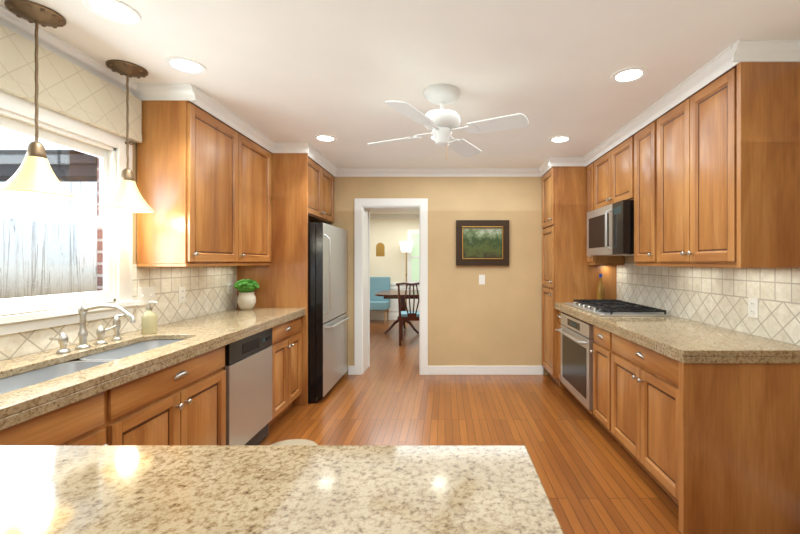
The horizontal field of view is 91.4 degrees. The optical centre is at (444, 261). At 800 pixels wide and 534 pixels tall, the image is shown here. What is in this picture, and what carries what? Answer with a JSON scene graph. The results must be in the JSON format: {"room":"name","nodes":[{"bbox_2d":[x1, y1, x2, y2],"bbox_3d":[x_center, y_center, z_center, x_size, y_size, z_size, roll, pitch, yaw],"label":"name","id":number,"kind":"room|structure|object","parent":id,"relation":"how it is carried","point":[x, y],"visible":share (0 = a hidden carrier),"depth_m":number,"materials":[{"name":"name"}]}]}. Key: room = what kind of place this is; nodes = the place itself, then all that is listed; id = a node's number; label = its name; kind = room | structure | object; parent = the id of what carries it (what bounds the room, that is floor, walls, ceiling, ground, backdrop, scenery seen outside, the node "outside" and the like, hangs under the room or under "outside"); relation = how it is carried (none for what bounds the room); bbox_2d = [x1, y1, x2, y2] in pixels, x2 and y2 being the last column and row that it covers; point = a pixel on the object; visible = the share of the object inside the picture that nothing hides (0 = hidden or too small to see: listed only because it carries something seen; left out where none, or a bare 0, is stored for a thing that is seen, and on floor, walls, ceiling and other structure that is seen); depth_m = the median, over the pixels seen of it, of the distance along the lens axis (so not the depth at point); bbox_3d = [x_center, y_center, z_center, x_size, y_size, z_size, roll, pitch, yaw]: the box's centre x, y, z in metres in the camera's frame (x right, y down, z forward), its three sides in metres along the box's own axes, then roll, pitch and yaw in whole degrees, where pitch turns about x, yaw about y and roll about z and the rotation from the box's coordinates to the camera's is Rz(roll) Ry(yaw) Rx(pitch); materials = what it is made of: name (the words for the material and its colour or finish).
{"room":"kitchen","nodes":[
{"label":"kitchen","id":0,"kind":"room"},
{"bbox_2d":[0,109,235,360],"bbox_3d":[-2.003,0.120,1.710,0.107,2.440,6.620,0,0,0],"label":"wall","id":1,"kind":"structure","parent":0,"point":[134,219],"depth_m":2.29,"materials":[{"name":"paint"}]},
{"bbox_2d":[0,4,136,95],"bbox_3d":[-1.922,-1.058,0.420,0.055,0.085,4.040,0,0,0],"label":"crown molding","id":2,"kind":"structure","parent":1,"relation":"attached to","point":[24,28],"depth_m":1.95,"materials":[{"name":"white wood"}]},
{"bbox_2d":[0,90,139,335],"bbox_3d":[-1.959,-0.228,1.725,0.102,1.095,1.410,0,0,0],"label":"window","id":3,"kind":"structure","parent":1,"relation":"in","point":[117,255],"depth_m":2.04,"materials":[{"name":"white"}]},
{"bbox_2d":[0,25,141,144],"bbox_3d":[-1.919,-0.860,1.705,0.062,0.304,1.440,0,0,0],"label":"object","id":4,"kind":"structure","parent":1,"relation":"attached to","point":[70,89],"depth_m":1.93,"materials":[{"name":"fabric"}]},
{"bbox_2d":[0,264,236,359],"bbox_3d":[-1.946,0.220,1.635,0.008,0.420,3.970,0,0,0],"label":"backsplash","id":5,"kind":"structure","parent":1,"relation":"attached to","point":[206,290],"depth_m":2.68,"materials":[{"name":"tile"}]},
{"bbox_2d":[137,286,154,305],"bbox_3d":[-1.935,0.220,2.520,0.013,0.115,0.144,0,0,0],"label":"switch plate","id":6,"kind":"object","parent":5,"relation":"attached to","point":[145,295],"visible":1,"depth_m":2.51,"materials":[{"name":"white plastic"}]},
{"bbox_2d":[178,286,185,302],"bbox_3d":[-1.937,0.240,2.860,0.008,0.115,0.072,0,0,0],"label":"electrical outlet","id":7,"kind":"object","parent":5,"relation":"attached to","point":[181,294],"visible":1,"depth_m":2.85,"materials":[{"name":"white plastic"}]},
{"bbox_2d":[228,281,232,293],"bbox_3d":[-1.937,0.230,3.500,0.008,0.115,0.072,0,0,0],"label":"electrical outlet","id":8,"kind":"object","parent":5,"relation":"attached to","point":[230,287],"visible":1,"depth_m":3.50,"materials":[{"name":"white plastic"}]},
{"bbox_2d":[137,101,244,264],"bbox_3d":[-1.774,-0.505,2.761,0.328,1.030,0.642,0,0,0],"label":"upper cabinet","id":9,"kind":"object","parent":1,"relation":"attached to","point":[213,191],"depth_m":2.45,"materials":[{"name":"brown wood"}]},
{"bbox_2d":[135,83,336,176],"bbox_3d":[-1.607,-1.058,3.505,0.686,0.085,2.230,0,0,0],"label":"crown molding","id":10,"kind":"structure","parent":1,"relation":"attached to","point":[199,99],"depth_m":2.75,"materials":[{"name":"white wood"}]},
{"bbox_2d":[245,137,272,264],"bbox_3d":[-1.774,-0.505,3.297,0.328,1.030,0.642,0,0,0],"label":"upper cabinet","id":11,"kind":"object","parent":1,"relation":"attached to","point":[258,161],"depth_m":3.36,"materials":[{"name":"brown wood"}]},
{"bbox_2d":[273,153,333,224],"bbox_3d":[-1.631,-0.740,4.130,0.632,0.560,0.972,0,0,0],"label":"upper cabinet","id":12,"kind":"object","parent":1,"relation":"attached to","point":[303,191],"depth_m":3.62,"materials":[{"name":"brown wood"}]},
{"bbox_2d":[0,445,563,533],"bbox_3d":[-0.545,0.463,0.284,1.471,0.065,1.267,0,0,0],"label":"countertop","id":13,"kind":"structure","parent":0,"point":[272,489],"depth_m":0.73,"materials":[{"name":"stone"}]},
{"bbox_2d":[370,218,418,282],"bbox_3d":[-0.400,0.120,9.060,5.800,2.440,0.120,0,0,0],"label":"wall","id":14,"kind":"structure","parent":0,"point":[389,233],"depth_m":9.00,"materials":[{"name":"beige paint"}]},
{"bbox_2d":[376,243,384,255],"bbox_3d":[-1.500,-0.290,9.011,0.200,0.320,0.023,0,0,0],"label":"sconce","id":15,"kind":"object","parent":14,"relation":"attached to","point":[380,249],"visible":1,"depth_m":9.00,"materials":[{"name":"gold metal"}]},
{"bbox_2d":[370,214,418,217],"bbox_3d":[-0.400,-1.058,8.963,5.600,0.085,0.075,0,0,0],"label":"crown molding","id":16,"kind":"structure","parent":14,"relation":"attached to","point":[394,215],"depth_m":8.96,"materials":[{"name":"white"}]},
{"bbox_2d":[371,230,418,319],"bbox_3d":[-0.200,0.295,8.984,6.000,2.090,0.032,0,0,0],"label":"trim","id":17,"kind":"structure","parent":14,"relation":"attached to","point":[413,264],"depth_m":8.98,"materials":[{"name":"white"}]},
{"bbox_2d":[0,0,799,213],"bbox_3d":[-0.400,-1.150,3.660,5.800,0.100,10.920,0,0,0],"label":"ceiling","id":18,"kind":"structure","parent":0,"point":[341,71],"depth_m":2.09,"materials":[{"name":"white paint"}]},
{"bbox_2d":[0,0,74,199],"bbox_3d":[-1.800,-0.696,1.710,0.248,0.806,0.248,0,0,0],"label":"pendant lamp","id":19,"kind":"object","parent":18,"relation":"hanging from","point":[34,176],"visible":1,"depth_m":1.69,"materials":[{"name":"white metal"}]},
{"bbox_2d":[81,0,139,24],"bbox_3d":[-1.450,-1.095,1.690,0.196,0.007,0.196,0,0,0],"label":"recessed light","id":20,"kind":"object","parent":18,"relation":"in","point":[116,11],"visible":1,"depth_m":1.69,"materials":[{"name":"white glass"}]},
{"bbox_2d":[99,60,154,212],"bbox_3d":[-1.800,-0.696,2.200,0.248,0.806,0.248,0,0,0],"label":"pendant lamp","id":21,"kind":"object","parent":18,"relation":"hanging from","point":[126,196],"visible":1,"depth_m":2.17,"materials":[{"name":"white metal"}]},
{"bbox_2d":[164,56,205,74],"bbox_3d":[-1.450,-1.095,2.170,0.196,0.007,0.196,0,0,0],"label":"recessed light","id":22,"kind":"object","parent":18,"relation":"in","point":[184,65],"visible":1,"depth_m":2.16,"materials":[{"name":"white"}]},
{"bbox_2d":[314,134,336,141],"bbox_3d":[-1.060,-1.095,3.440,0.196,0.007,0.196,0,0,0],"label":"recessed light","id":23,"kind":"object","parent":18,"relation":"in","point":[325,138],"visible":1,"depth_m":3.44,"materials":[{"name":"white"}]},
{"bbox_2d":[428,134,434,140],"bbox_3d":[-0.050,-1.095,3.420,0.196,0.007,0.196,0,0,0],"label":"recessed light","id":24,"kind":"object","parent":18,"relation":"in","point":[430,137],"visible":0.33,"depth_m":3.41,"materials":[{"name":"white"}]},
{"bbox_2d":[368,84,528,159],"bbox_3d":[-0.020,-0.879,2.510,0.860,0.439,0.860,0,0,-19],"label":"ceiling fan","id":25,"kind":"object","parent":18,"relation":"hanging from","point":[441,123],"visible":1,"depth_m":2.42,"materials":[{"name":"white"}]},
{"bbox_2d":[549,136,571,142],"bbox_3d":[1.030,-1.095,3.470,0.196,0.007,0.196,0,0,0],"label":"recessed light","id":26,"kind":"object","parent":18,"relation":"in","point":[558,139],"visible":0.94,"depth_m":3.47,"materials":[{"name":"white glass"}]},
{"bbox_2d":[611,67,647,82],"bbox_3d":[1.080,-1.095,2.280,0.196,0.007,0.196,0,0,0],"label":"recessed light","id":27,"kind":"object","parent":18,"relation":"in","point":[629,74],"visible":1,"depth_m":2.27,"materials":[{"name":"white"}]},
{"bbox_2d":[326,177,547,374],"bbox_3d":[-0.150,0.120,4.820,4.200,2.440,0.400,0,0,0],"label":"wall","id":28,"kind":"structure","parent":0,"point":[495,319],"depth_m":4.62,"materials":[{"name":"beige paint"}]},
{"bbox_2d":[354,198,427,374],"bbox_3d":[-0.640,0.292,4.820,0.870,2.095,0.436,0,0,0],"label":"door frame","id":29,"kind":"structure","parent":28,"relation":"attached to","point":[363,207],"depth_m":4.60,"materials":[{"name":"white wood"}]},
{"bbox_2d":[333,168,540,176],"bbox_3d":[-0.060,-1.058,4.583,3.780,0.085,0.075,0,0,0],"label":"crown molding","id":30,"kind":"structure","parent":28,"relation":"attached to","point":[340,172],"depth_m":4.58,"materials":[{"name":"white"}]},
{"bbox_2d":[479,275,484,283],"bbox_3d":[0.440,0.210,4.625,0.072,0.115,0.013,0,0,0],"label":"switch plate","id":31,"kind":"object","parent":28,"relation":"attached to","point":[481,279],"visible":1,"depth_m":4.62,"materials":[{"name":"white plastic"}]},
{"bbox_2d":[456,220,508,264],"bbox_3d":[0.445,-0.228,4.598,0.630,0.535,0.042,0,0,0],"label":"framed painting","id":32,"kind":"object","parent":28,"relation":"attached to","point":[482,242],"visible":1,"depth_m":4.60,"materials":[{"name":"wood"},{"name":"canvas"},{"name":"gold"}]},
{"bbox_2d":[428,366,542,374],"bbox_3d":[0.483,1.288,4.613,1.375,0.105,0.014,0,0,0],"label":"baseboard","id":33,"kind":"structure","parent":28,"relation":"attached to","point":[485,370],"depth_m":4.61,"materials":[{"name":"white wood"}]},
{"bbox_2d":[258,320,681,533],"bbox_3d":[-0.400,1.390,3.700,6.000,0.100,11.000,0,0,0],"label":"floor","id":34,"kind":"structure","parent":0,"point":[594,477],"depth_m":3.16,"materials":[{"name":"brown wood"}]},
{"bbox_2d":[0,424,19,444],"bbox_3d":[-1.639,0.918,1.053,0.616,0.844,0.257,0,0,0],"label":"base cabinet","id":35,"kind":"object","parent":34,"relation":"on","point":[11,435],"depth_m":1.19,"materials":[{"name":"brown wood"}]},
{"bbox_2d":[188,317,301,440],"bbox_3d":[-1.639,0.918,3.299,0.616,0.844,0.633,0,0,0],"label":"base cabinet","id":36,"kind":"object","parent":34,"relation":"on","point":[206,372],"depth_m":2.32,"materials":[{"name":"brown wood"}]},
{"bbox_2d":[0,308,304,430],"bbox_3d":[-1.619,0.463,1.634,0.645,0.065,3.968,0,0,0],"label":"countertop","id":37,"kind":"structure","parent":36,"relation":"on","point":[206,333],"depth_m":1.78,"materials":[{"name":"stone"}]},
{"bbox_2d":[0,339,184,393],"bbox_3d":[-1.595,0.567,1.760,0.348,0.210,1.128,0,0,0],"label":"sink","id":38,"kind":"object","parent":37,"relation":"in","point":[18,381],"visible":0.1,"depth_m":1.79,"materials":[{"name":"silver metal"}]},
{"bbox_2d":[49,300,135,353],"bbox_3d":[-1.694,0.309,1.963,0.291,0.240,0.399,0,0,0],"label":"faucet","id":39,"kind":"object","parent":37,"relation":"on","point":[83,310],"visible":1,"depth_m":1.93,"materials":[{"name":"silver metal"}]},
{"bbox_2d":[141,301,157,334],"bbox_3d":[-1.769,0.331,2.330,0.089,0.197,0.076,0,0,0],"label":"soap dispenser","id":40,"kind":"object","parent":37,"relation":"on","point":[149,321],"visible":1,"depth_m":2.31,"materials":[{"name":"beige plastic"}]},
{"bbox_2d":[234,279,259,309],"bbox_3d":[-1.785,0.291,3.500,0.214,0.276,0.217,0,0,0],"label":"potted plant","id":41,"kind":"object","parent":37,"relation":"on","point":[246,297],"visible":1,"depth_m":3.44,"materials":[{"name":"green plant"}]},
{"bbox_2d":[224,328,271,444],"bbox_3d":[-1.623,0.912,2.676,0.614,0.826,0.600,0,0,0],"label":"dishwasher","id":42,"kind":"object","parent":36,"relation":"in","point":[248,365],"visible":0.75,"depth_m":2.62,"materials":[{"name":"silver metal"}]},
{"bbox_2d":[271,439,316,444],"bbox_3d":[-1.100,1.335,2.107,0.400,0.010,1.615,0,0,0],"label":"rug","id":43,"kind":"object","parent":34,"relation":"on","point":[297,442],"visible":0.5,"depth_m":2.86,"materials":[{"name":"beige fabric"}]},
{"bbox_2d":[308,222,348,402],"bbox_3d":[-1.507,0.482,4.120,0.826,1.715,0.910,0,0,0],"label":"refrigerator","id":44,"kind":"object","parent":34,"relation":"on","point":[328,318],"visible":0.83,"depth_m":3.73,"materials":[{"name":"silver metal"}]},
{"bbox_2d":[370,277,389,323],"bbox_3d":[-1.500,0.840,8.620,0.500,1.000,0.520,0,0,0],"label":"chair","id":45,"kind":"object","parent":34,"relation":"on","point":[378,284],"visible":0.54,"depth_m":8.77,"materials":[{"name":"teal fabric"}]},
{"bbox_2d":[375,290,418,333],"bbox_3d":[-0.350,0.956,7.350,1.840,0.761,1.100,0,0,0],"label":"dining table","id":46,"kind":"object","parent":34,"relation":"on","point":[389,294],"visible":0.31,"depth_m":7.20,"materials":[{"name":"brown wood"}]},
{"bbox_2d":[399,241,412,322],"bbox_3d":[-0.870,0.440,8.720,0.330,1.800,0.330,0,0,0],"label":"lamp stand","id":47,"kind":"object","parent":34,"relation":"on","point":[406,246],"visible":0.65,"depth_m":8.62,"materials":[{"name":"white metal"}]},
{"bbox_2d":[396,282,418,345],"bbox_3d":[-0.530,0.830,6.404,0.505,1.021,0.492,0,0,0],"label":"dining chair","id":48,"kind":"object","parent":34,"relation":"on","point":[410,315],"visible":0.75,"depth_m":6.20,"materials":[{"name":"brown wood"}]},
{"bbox_2d":[542,166,616,387],"bbox_3d":[1.471,0.160,4.368,0.712,2.360,0.496,0,0,0],"label":"pantry cabinet","id":49,"kind":"object","parent":34,"relation":"on","point":[569,274],"visible":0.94,"depth_m":4.12,"materials":[{"name":"brown wood"}]},
{"bbox_2d":[587,323,598,421],"bbox_3d":[1.509,0.918,2.946,0.636,0.844,0.425,0,0,0],"label":"base cabinet","id":50,"kind":"object","parent":34,"relation":"on","point":[595,412],"depth_m":3.08,"materials":[{"name":"brown wood"}]},
{"bbox_2d":[557,313,593,409],"bbox_3d":[1.456,0.862,3.549,0.687,0.696,0.773,0,0,0],"label":"oven","id":51,"kind":"object","parent":50,"relation":"in","point":[577,338],"visible":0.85,"depth_m":3.41,"materials":[{"name":"silver metal"}]},
{"bbox_2d":[599,328,799,533],"bbox_3d":[1.497,0.918,2.376,0.660,0.844,0.952,0,0,0],"label":"base cabinet","id":52,"kind":"object","parent":34,"relation":"on","point":[712,448],"depth_m":1.90,"materials":[{"name":"brown wood"}]},
{"bbox_2d":[554,303,799,363],"bbox_3d":[1.490,0.463,3.002,0.661,0.065,2.229,0,0,0],"label":"countertop","id":53,"kind":"structure","parent":52,"relation":"on","point":[683,340],"depth_m":2.15,"materials":[{"name":"stone"}]},
{"bbox_2d":[597,274,604,298],"bbox_3d":[1.620,0.276,4.040,0.079,0.307,0.077,0,0,0],"label":"oil bottle","id":54,"kind":"object","parent":53,"relation":"on","point":[600,291],"visible":0.69,"depth_m":4.02,"materials":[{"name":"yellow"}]},
{"bbox_2d":[565,299,668,315],"bbox_3d":[1.505,0.406,3.535,0.540,0.045,0.930,0,0,0],"label":"cooktop","id":55,"kind":"object","parent":53,"relation":"in","point":[607,307],"visible":1,"depth_m":3.34,"materials":[{"name":"silver metal"}]},
{"bbox_2d":[624,256,798,345],"bbox_3d":[1.890,0.120,1.710,0.120,2.440,6.620,0,0,0],"label":"wall","id":56,"kind":"structure","parent":0,"point":[628,259],"depth_m":3.83,"materials":[{"name":"beige paint"}]},
{"bbox_2d":[587,164,623,264],"bbox_3d":[1.660,-0.505,4.023,0.318,1.030,0.186,0,0,0],"label":"upper cabinet","id":57,"kind":"object","parent":56,"relation":"attached to","point":[593,260],"depth_m":3.93,"materials":[{"name":"brown wood"}]},
{"bbox_2d":[591,138,630,210],"bbox_3d":[1.660,-0.762,3.513,0.318,0.515,0.825,0,0,0],"label":"upper cabinet","id":58,"kind":"object","parent":56,"relation":"attached to","point":[611,173],"depth_m":3.48,"materials":[{"name":"brown wood"}]},
{"bbox_2d":[587,200,633,255],"bbox_3d":[1.599,-0.280,3.515,0.438,0.437,0.800,0,0,0],"label":"microwave","id":59,"kind":"object","parent":58,"relation":"attached to","point":[610,229],"visible":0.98,"depth_m":3.33,"materials":[{"name":"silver metal"}]},
{"bbox_2d":[631,127,646,265],"bbox_3d":[1.660,-0.505,2.899,0.318,1.030,0.392,0,0,0],"label":"upper cabinet","id":60,"kind":"object","parent":56,"relation":"attached to","point":[639,140],"depth_m":3.01,"materials":[{"name":"brown wood"}]},
{"bbox_2d":[539,40,799,176],"bbox_3d":[1.464,-1.058,3.270,0.733,0.085,2.700,0,0,0],"label":"crown molding","id":61,"kind":"structure","parent":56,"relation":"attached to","point":[727,60],"depth_m":2.28,"materials":[{"name":"white wood"}]},
{"bbox_2d":[617,263,799,345],"bbox_3d":[1.826,0.220,3.020,0.008,0.420,2.200,0,0,0],"label":"backsplash","id":62,"kind":"structure","parent":56,"relation":"attached to","point":[717,296],"depth_m":2.54,"materials":[{"name":"tile"}]},
{"bbox_2d":[748,297,757,317],"bbox_3d":[1.817,0.270,2.290,0.008,0.115,0.072,0,0,0],"label":"electrical outlet","id":63,"kind":"object","parent":62,"relation":"attached to","point":[753,307],"visible":1,"depth_m":2.28,"materials":[{"name":"white plastic"}]},
{"bbox_2d":[647,62,799,265],"bbox_3d":[1.664,-0.505,2.401,0.326,1.030,0.862,0,0,0],"label":"upper cabinet","id":64,"kind":"object","parent":56,"relation":"attached to","point":[708,176],"depth_m":2.04,"materials":[{"name":"brown wood"}]},
{"label":"outside","id":65,"kind":"structure","parent":0,"visible":0},
{"bbox_2d":[0,128,96,298],"bbox_3d":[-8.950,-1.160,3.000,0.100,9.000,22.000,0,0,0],"label":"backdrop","id":66,"kind":"structure","parent":65,"point":[42,238],"depth_m":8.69,"materials":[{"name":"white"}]},
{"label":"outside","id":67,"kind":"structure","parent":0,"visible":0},
{"bbox_2d":[0,150,96,181],"bbox_3d":[-4.700,0.535,2.800,4.600,2.610,0.280,0,0,0],"label":"beam","id":68,"kind":"structure","parent":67,"point":[68,156],"depth_m":2.70,"materials":[{"name":"grey painted wood"}]}
]}

